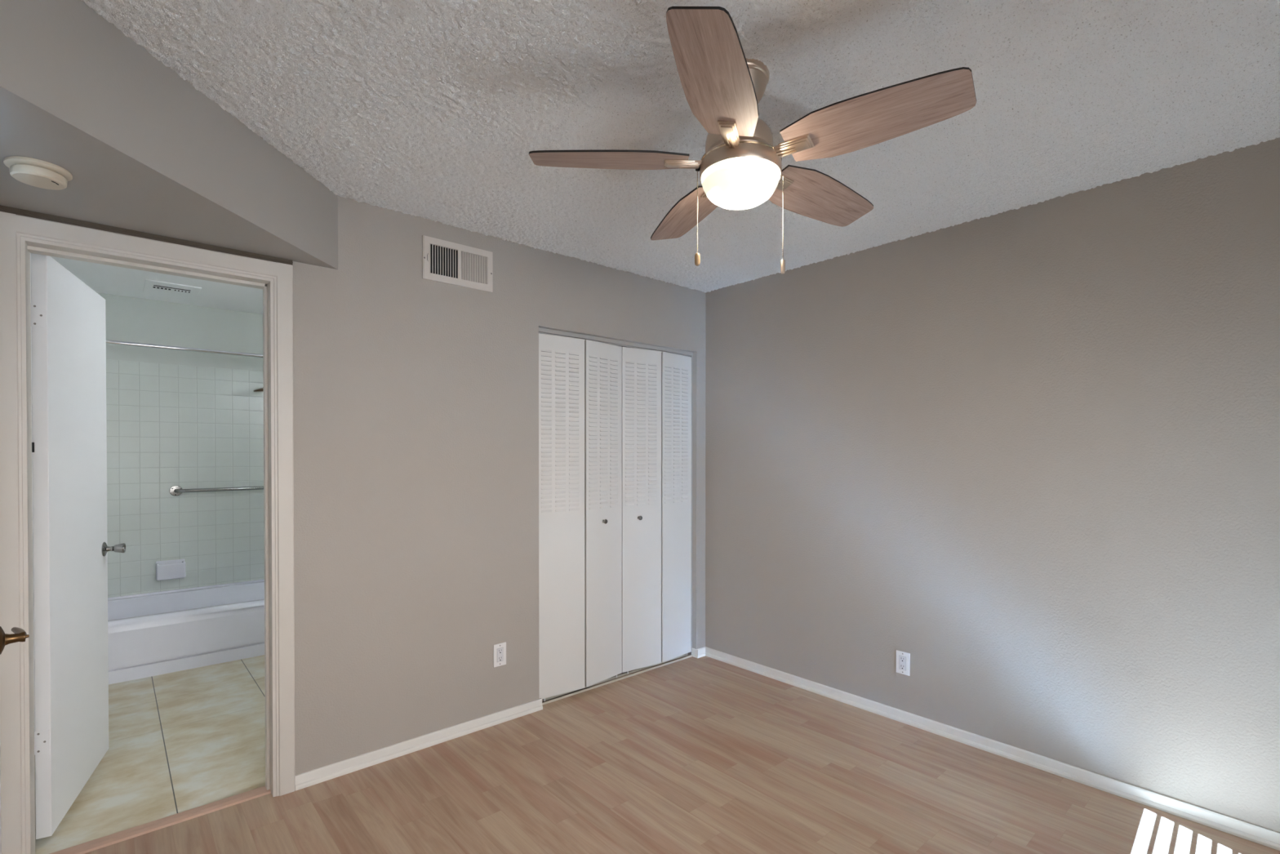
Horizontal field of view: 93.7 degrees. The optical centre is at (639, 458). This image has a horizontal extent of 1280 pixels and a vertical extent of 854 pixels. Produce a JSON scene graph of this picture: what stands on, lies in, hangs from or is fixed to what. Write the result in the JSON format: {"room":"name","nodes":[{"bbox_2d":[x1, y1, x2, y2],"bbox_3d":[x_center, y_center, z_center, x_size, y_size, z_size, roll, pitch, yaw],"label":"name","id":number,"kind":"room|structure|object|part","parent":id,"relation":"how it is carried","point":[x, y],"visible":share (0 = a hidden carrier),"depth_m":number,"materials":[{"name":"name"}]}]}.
{"room":"empty bedroom","nodes":[
{"label":"empty bedroom","id":0,"kind":"room"},
{"bbox_2d":[30,253,35,731],"bbox_3d":[-2.994,0.110,2.911,0.100,2.440,2.580,0,1,-41],"label":"wall","id":1,"kind":"structure","parent":0,"point":[30,253],"depth_m":2.74,"materials":[{"name":"white paint"}]},
{"bbox_2d":[50,256,262,314],"bbox_3d":[-2.101,-1.167,3.755,2.570,0.100,2.680,0,1,-41],"label":"ceiling","id":2,"kind":"structure","parent":0,"point":[101,278],"depth_m":3.89,"materials":[{"name":"white paint"}]},
{"bbox_2d":[142,279,201,298],"bbox_3d":[-3.088,-1.115,3.958,0.284,0.008,0.360,0,1,-41],"label":"ceiling vent","id":3,"kind":"object","parent":2,"relation":"in","point":[150,286],"visible":1,"depth_m":3.94,"materials":[{"name":"white"}]},
{"bbox_2d":[0,0,337,269],"bbox_3d":[-1.311,-0.950,1.820,0.989,0.324,0.989,0,1,-41],"label":"soffit","id":4,"kind":"structure","parent":0,"point":[144,149],"depth_m":1.69,"materials":[{"name":"grey paint"}]},
{"bbox_2d":[3,155,72,190],"bbox_3d":[-1.624,-0.767,1.621,0.132,0.040,0.132,0,1,-41],"label":"smoke detector","id":5,"kind":"object","parent":4,"relation":"attached to","point":[34,172],"visible":1,"depth_m":1.59,"materials":[{"name":"beige plastic"}]},
{"bbox_2d":[96,292,262,371],"bbox_3d":[-2.971,-0.903,4.710,2.530,0.445,0.100,0,1,-41],"label":"wall","id":6,"kind":"structure","parent":0,"point":[127,318],"depth_m":4.34,"materials":[{"name":"grey"}]},
{"bbox_2d":[106,359,264,597],"bbox_3d":[-3.268,0.169,4.453,1.730,1.695,0.106,0,1,-41],"label":"tiled wall","id":7,"kind":"structure","parent":0,"point":[168,425],"depth_m":4.35,"materials":[{"name":"tile"}]},
{"bbox_2d":[155,559,185,580],"bbox_3d":[-3.340,0.789,4.271,0.164,0.128,0.080,0,1,-41],"label":"soap dish","id":8,"kind":"object","parent":7,"relation":"attached to","point":[168,569],"visible":1,"depth_m":4.25,"materials":[{"name":"white ceramic"}]},
{"bbox_3d":[-3.363,0.788,4.296,0.164,0.126,0.012,0,1,-41],"label":"plate","id":9,"kind":"part","parent":8,"relation":"part of","materials":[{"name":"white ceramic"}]},
{"bbox_2d":[168,485,263,496],"bbox_3d":[-3.089,0.228,4.494,0.687,0.077,0.070,0,1,-41],"label":"grab bar","id":10,"kind":"object","parent":7,"relation":"attached to","point":[175,491],"visible":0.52,"depth_m":4.38,"materials":[{"name":"silver metal"}]},
{"bbox_3d":[-3.088,0.226,4.494,0.634,0.029,0.069,0,1,-41],"label":"rail","id":11,"kind":"part","parent":10,"relation":"part of","materials":[{"name":"silver metal"}]},
{"bbox_2d":[292,195,705,775],"bbox_3d":[-0.830,0.100,3.007,3.510,2.460,0.140,0,1,-41],"label":"wall","id":12,"kind":"structure","parent":0,"point":[415,399],"depth_m":2.77,"materials":[{"name":"beige paint"}]},
{"bbox_2d":[31,253,125,839],"bbox_3d":[-2.210,0.299,2.386,0.115,2.020,0.724,0,1,-28],"label":"door","id":13,"kind":"structure","parent":12,"relation":"in","point":[71,548],"depth_m":2.24,"materials":[{"name":"white wood"}]},
{"bbox_3d":[-2.335,0.398,2.663,0.072,0.064,0.064,0,1,-29],"label":"knob","id":14,"kind":"part","parent":13,"relation":"part of","materials":[{"name":"silver metal"}]},
{"bbox_2d":[0,204,293,265],"bbox_3d":[-1.698,-0.781,2.130,0.818,0.022,0.015,0,1,-41],"label":"trim","id":15,"kind":"structure","parent":12,"relation":"attached to","point":[2,208],"depth_m":2.08,"materials":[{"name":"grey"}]},
{"bbox_2d":[0,211,295,853],"bbox_3d":[-1.745,0.283,2.192,0.817,2.107,0.164,0,1,-41],"label":"door frame","id":16,"kind":"structure","parent":12,"relation":"attached to","point":[20,236],"depth_m":2.00,"materials":[{"name":"beige paint"}]},
{"bbox_2d":[422,235,493,292],"bbox_3d":[-0.865,-0.927,2.867,0.350,0.197,0.011,0,1,-41],"label":"air vent","id":17,"kind":"object","parent":12,"relation":"in","point":[444,261],"visible":1,"depth_m":2.86,"materials":[{"name":"beige metal"}]},
{"bbox_2d":[493,641,506,666],"bbox_3d":[-0.707,0.987,3.026,0.070,0.114,0.009,0,1,-41],"label":"wall outlet","id":18,"kind":"object","parent":12,"relation":"attached to","point":[500,649],"visible":1,"depth_m":3.02,"materials":[{"name":"white plastic"}]},
{"bbox_2d":[497,647,503,662],"bbox_3d":[-0.707,0.987,3.026,0.035,0.069,0.006,0,1,-41],"label":"receptacle","id":19,"kind":"object","parent":18,"relation":"attached to","point":[500,650],"depth_m":3.02,"materials":[{"name":"grey plastic"}]},
{"bbox_2d":[294,646,705,790],"bbox_3d":[-0.491,1.300,3.251,2.452,0.055,0.076,0,1,-41],"label":"baseboard","id":20,"kind":"structure","parent":12,"relation":"attached to","point":[319,775],"depth_m":2.73,"materials":[{"name":"white wood"}]},
{"bbox_2d":[538,333,622,701],"bbox_3d":[-0.322,0.320,3.409,0.598,1.988,0.066,0,1,-41],"label":"door","id":21,"kind":"structure","parent":12,"relation":"in","point":[580,380],"depth_m":3.36,"materials":[{"name":"white wood"}]},
{"bbox_3d":[-0.434,0.312,3.306,0.294,1.970,0.022,0,1,-36],"label":"panel","id":22,"kind":"part","parent":21,"relation":"part of","materials":[{"name":"white wood"}]},
{"bbox_3d":[-0.211,0.310,3.510,0.022,1.970,0.298,0,1,41],"label":"panel","id":23,"kind":"part","parent":21,"relation":"part of","materials":[{"name":"white wood"}]},
{"bbox_2d":[542,653,692,705],"bbox_3d":[-0.115,1.318,3.628,1.217,0.012,0.045,0,1,-41],"label":"trim","id":24,"kind":"structure","parent":12,"relation":"attached to","point":[684,655],"depth_m":3.60,"materials":[{"name":"silver metal"}]},
{"bbox_2d":[538,325,697,655],"bbox_3d":[-0.124,0.307,3.634,1.220,2.035,0.140,0,1,-41],"label":"trim","id":25,"kind":"structure","parent":12,"relation":"attached to","point":[542,330],"depth_m":3.99,"materials":[{"name":"grey"}]},
{"bbox_2d":[622,346,691,673],"bbox_3d":[0.123,0.317,3.808,0.591,1.988,0.058,0,1,-41],"label":"door","id":26,"kind":"structure","parent":12,"relation":"in","point":[656,385],"depth_m":3.76,"materials":[{"name":"white wood"}]},
{"bbox_3d":[0.011,0.308,3.711,0.295,1.970,0.022,0,1,-35],"label":"panel","id":27,"kind":"part","parent":26,"relation":"part of","materials":[{"name":"white wood"}]},
{"bbox_3d":[0.238,0.307,3.906,0.022,1.970,0.290,0,1,43],"label":"panel","id":28,"kind":"part","parent":26,"relation":"part of","materials":[{"name":"white wood"}]},
{"bbox_2d":[34,654,1279,853],"bbox_3d":[-0.616,1.357,2.761,3.290,0.050,5.970,0,1,-41],"label":"floor","id":29,"kind":"structure","parent":0,"point":[704,754],"depth_m":2.43,"materials":[{"name":"wood"}]},
{"bbox_2d":[49,785,271,853],"bbox_3d":[-1.747,1.332,2.198,0.680,0.009,0.064,0,1,-41],"label":"threshold","id":30,"kind":"object","parent":29,"relation":"on","point":[133,832],"visible":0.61,"depth_m":2.19,"materials":[{"name":"beige wood"}]},
{"bbox_2d":[107,578,264,684],"bbox_3d":[-2.982,1.131,4.136,1.526,0.376,0.757,0,1,-41],"label":"bathtub","id":31,"kind":"object","parent":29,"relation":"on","point":[153,633],"visible":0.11,"depth_m":3.85,"materials":[{"name":"white ceramic"}]},
{"bbox_2d":[107,581,264,627],"bbox_3d":[-2.984,1.110,4.138,1.526,0.309,0.751,0,1,-41],"label":"basin","id":32,"kind":"object","parent":31,"relation":"in","point":[237,604],"depth_m":4.06,"materials":[{"name":"white ceramic"}]},
{"bbox_2d":[81,0,1279,293],"bbox_3d":[0.326,-1.155,1.689,3.510,0.128,3.390,0,1,-41],"label":"ceiling","id":33,"kind":"structure","parent":0,"point":[435,110],"depth_m":1.81,"materials":[{"name":"white paint"}]},
{"bbox_2d":[528,6,976,274],"bbox_3d":[0.314,-0.811,1.729,1.125,0.576,1.150,0,1,-41],"label":"ceiling fan","id":34,"kind":"object","parent":33,"relation":"hanging from","point":[740,166],"visible":1,"depth_m":1.58,"materials":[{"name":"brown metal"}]},
{"bbox_3d":[-0.087,-0.853,1.713,0.445,0.039,0.172,0,0,0],"label":"blade","id":35,"kind":"part","parent":34,"relation":"part of","materials":[{"name":"brown wood"}]},
{"bbox_3d":[0.164,-0.842,2.067,0.172,0.045,0.445,0,1,-19],"label":"blade","id":36,"kind":"part","parent":34,"relation":"part of","materials":[{"name":"brown wood"}]},
{"bbox_3d":[0.166,-0.714,1.730,0.003,0.242,0.003,0,1,-41],"label":"pull chain","id":37,"kind":"part","parent":34,"relation":"part of","materials":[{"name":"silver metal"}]},
{"bbox_3d":[0.172,-0.859,1.365,0.171,0.051,0.445,0,1,18],"label":"blade","id":38,"kind":"part","parent":34,"relation":"part of","materials":[{"name":"brown wood"}]},
{"bbox_3d":[0.287,-0.770,1.716,0.223,0.081,0.223,0,1,-41],"label":"lamp shade","id":39,"kind":"part","parent":34,"relation":"part of","materials":[{"name":"white glass"}]},
{"bbox_3d":[0.403,-0.678,1.690,0.003,0.236,0.003,0,1,-41],"label":"pull chain","id":40,"kind":"part","parent":34,"relation":"part of","materials":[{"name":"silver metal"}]},
{"bbox_3d":[0.576,-0.841,1.941,0.452,0.052,0.177,0,1,-41],"label":"blade","id":41,"kind":"part","parent":34,"relation":"part of","materials":[{"name":"brown wood"}]},
{"bbox_3d":[0.584,-0.851,1.503,0.445,0.051,0.170,0,1,36],"label":"blade","id":42,"kind":"part","parent":34,"relation":"part of","materials":[{"name":"brown wood"}]},
{"bbox_2d":[705,137,1279,832],"bbox_3d":[1.602,0.102,2.815,0.120,2.460,3.370,0,1,-41],"label":"wall","id":43,"kind":"structure","parent":0,"point":[1029,455],"depth_m":2.60,"materials":[{"name":"beige paint"}]},
{"bbox_2d":[896,649,910,675],"bbox_3d":[1.329,1.032,3.034,0.009,0.114,0.070,0,1,-41],"label":"wall outlet","id":44,"kind":"object","parent":43,"relation":"attached to","point":[903,659],"visible":1,"depth_m":3.03,"materials":[{"name":"white plastic"}]},
{"bbox_2d":[898,655,906,670],"bbox_3d":[1.329,1.032,3.034,0.008,0.069,0.035,0,1,-41],"label":"receptacle","id":45,"kind":"object","parent":44,"relation":"attached to","point":[902,659],"depth_m":3.03,"materials":[{"name":"grey plastic"}]},
{"bbox_2d":[705,646,1279,850],"bbox_3d":[1.510,1.304,2.825,0.018,0.055,3.250,0,1,-41],"label":"baseboard","id":46,"kind":"structure","parent":43,"relation":"attached to","point":[1266,837],"depth_m":2.59,"materials":[{"name":"white wood"}]},
{"bbox_3d":[-2.365,0.095,4.661,0.100,2.440,0.790,0,1,-41],"label":"wall","id":47,"kind":"structure","parent":0,"visible":0},
{"bbox_2d":[106,339,262,357],"bbox_3d":[-2.749,-0.690,3.861,1.526,0.056,0.056,0,1,-41],"label":"shower curtain rod","id":48,"kind":"object","parent":47,"relation":"attached to","point":[108,341],"visible":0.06,"depth_m":3.75,"materials":[{"name":"silver metal"}]},
{"bbox_2d":[253,386,263,391],"bbox_3d":[-2.631,-0.532,4.520,0.479,0.084,0.160,0,1,-41],"label":"shower fixture","id":49,"kind":"object","parent":47,"relation":"attached to","point":[261,389],"visible":0.17,"depth_m":4.35,"materials":[{"name":"grey metal"}]},
{"bbox_3d":[-0.938,0.121,0.570,0.120,2.460,3.370,0,1,-41],"label":"wall","id":50,"kind":"structure","parent":0,"visible":0},
{"bbox_2d":[0,626,29,853],"bbox_3d":[-1.648,0.316,1.548,0.806,2.028,0.089,0,1,43],"label":"door","id":51,"kind":"structure","parent":50,"relation":"in","point":[20,634],"depth_m":1.33,"materials":[{"name":"white"}]},
{"bbox_3d":[-1.420,0.399,1.359,0.139,0.066,0.051,0,1,43],"label":"lever handle","id":52,"kind":"part","parent":51,"relation":"part of","materials":[{"name":"gold metal"}]}
]}

